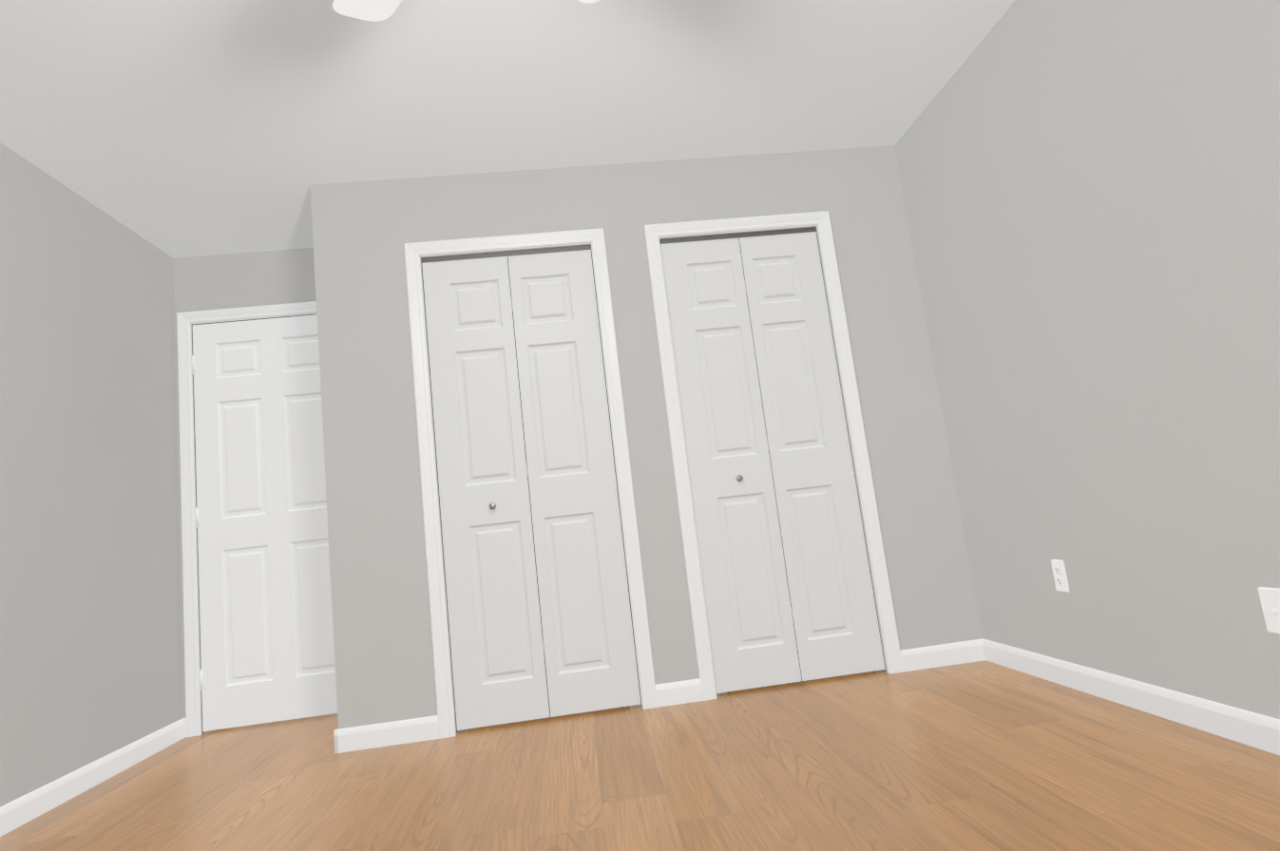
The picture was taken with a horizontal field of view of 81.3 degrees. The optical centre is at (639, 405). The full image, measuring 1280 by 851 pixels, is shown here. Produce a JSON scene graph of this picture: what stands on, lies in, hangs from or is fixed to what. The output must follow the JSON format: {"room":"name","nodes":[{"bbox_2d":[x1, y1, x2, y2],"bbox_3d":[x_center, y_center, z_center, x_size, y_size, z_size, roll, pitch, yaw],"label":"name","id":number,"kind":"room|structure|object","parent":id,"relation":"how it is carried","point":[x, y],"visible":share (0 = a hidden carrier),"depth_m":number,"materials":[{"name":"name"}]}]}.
{"room":"empty bedroom","nodes":[
{"label":"empty bedroom","id":0,"kind":"room"},
{"bbox_2d":[0,142,183,807],"bbox_3d":[-2.224,0.071,1.684,0.110,2.440,4.510,-6,-9,-6],"label":"wall","id":1,"kind":"structure","parent":0,"point":[90,649],"depth_m":3.05,"materials":[{"name":"grey paint"}]},
{"bbox_2d":[172,248,316,734],"bbox_3d":[-0.518,0.234,4.043,3.718,2.440,0.110,-6,-9,-6],"label":"wall","id":2,"kind":"structure","parent":0,"point":[240,280],"depth_m":3.99,"materials":[{"name":"grey paint"}]},
{"bbox_2d":[176,301,316,737],"bbox_3d":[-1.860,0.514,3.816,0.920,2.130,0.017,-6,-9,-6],"label":"door frame","id":3,"kind":"structure","parent":2,"relation":"attached to","point":[184,320],"depth_m":3.80,"materials":[{"name":"white wood"}]},
{"bbox_2d":[191,314,337,734],"bbox_3d":[-1.857,0.546,3.812,0.791,2.065,0.093,-6,-9,-6],"label":"entry door","id":4,"kind":"structure","parent":2,"relation":"in","point":[266,642],"depth_m":3.81,"materials":[{"name":"white wood"}]},
{"bbox_2d":[0,0,1014,258],"bbox_3d":[-0.478,-1.377,2.074,3.938,0.120,4.510,-6,-9,-6],"label":"ceiling","id":5,"kind":"structure","parent":0,"point":[188,127],"depth_m":2.81,"materials":[{"name":"white paint"}]},
{"bbox_2d":[331,0,599,21],"bbox_3d":[-0.432,-1.120,1.700,0.848,0.509,0.848,-6,-9,-6],"label":"ceiling fan","id":6,"kind":"object","parent":5,"relation":"hanging from","point":[373,10],"visible":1,"depth_m":2.03,"materials":[{"name":"white"}]},
{"bbox_2d":[0,660,1279,850],"bbox_3d":[-0.183,1.136,1.687,3.938,0.120,4.510,-6,-9,-6],"label":"floor","id":7,"kind":"structure","parent":0,"point":[983,755],"depth_m":2.25,"materials":[{"name":"brown wood"}]},
{"bbox_2d":[309,145,982,735],"bbox_3d":[-0.012,0.120,3.684,2.768,2.440,0.720,-6,-9,-6],"label":"wall","id":8,"kind":"structure","parent":0,"point":[363,235],"depth_m":3.35,"materials":[{"name":"grey paint"}]},
{"bbox_2d":[403,228,657,739],"bbox_3d":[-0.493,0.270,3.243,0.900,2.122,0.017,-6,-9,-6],"label":"trim","id":9,"kind":"structure","parent":8,"relation":"attached to","point":[415,251],"depth_m":3.25,"materials":[{"name":"white wood"}]},
{"bbox_2d":[420,245,642,733],"bbox_3d":[-0.492,0.306,3.264,0.772,2.056,0.060,-6,-9,-6],"label":"bifold closet door","id":10,"kind":"structure","parent":8,"relation":"in","point":[539,609],"depth_m":3.25,"materials":[{"name":"white wood"}]},
{"bbox_2d":[0,638,1279,837],"bbox_3d":[-0.195,1.034,1.703,3.718,0.088,4.290,-6,-9,-6],"label":"baseboard","id":11,"kind":"structure","parent":8,"relation":"attached to","point":[1260,732],"depth_m":2.84,"materials":[{"name":"white wood"}]},
{"bbox_2d":[660,231,886,696],"bbox_3d":[0.583,0.197,3.375,0.760,2.056,0.060,-6,-9,-6],"label":"bifold closet door","id":12,"kind":"structure","parent":8,"relation":"in","point":[789,594],"depth_m":3.37,"materials":[{"name":"white wood"}]},
{"bbox_2d":[644,210,903,701],"bbox_3d":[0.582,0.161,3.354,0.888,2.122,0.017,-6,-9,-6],"label":"trim","id":13,"kind":"structure","parent":8,"relation":"attached to","point":[821,220],"depth_m":3.36,"materials":[{"name":"white wood"}]},
{"bbox_2d":[894,0,1279,720],"bbox_3d":[1.564,-0.313,2.076,0.110,2.440,4.510,-6,-9,-6],"label":"wall","id":14,"kind":"structure","parent":0,"point":[1090,188],"depth_m":2.34,"materials":[{"name":"grey paint"}]},
{"bbox_2d":[1050,559,1069,592],"bbox_3d":[1.532,0.624,2.724,0.008,0.115,0.070,-6,-9,-6],"label":"outlet","id":15,"kind":"object","parent":14,"relation":"attached to","point":[1060,575],"visible":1,"depth_m":2.72,"materials":[{"name":"white plastic"}]},
{"bbox_2d":[1258,587,1279,634],"bbox_3d":[1.607,0.522,1.890,0.011,0.115,0.070,-6,-9,-6],"label":"outlet plate","id":16,"kind":"object","parent":14,"relation":"attached to","point":[1270,599],"visible":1,"depth_m":1.90,"materials":[{"name":"white plastic"}]}
]}

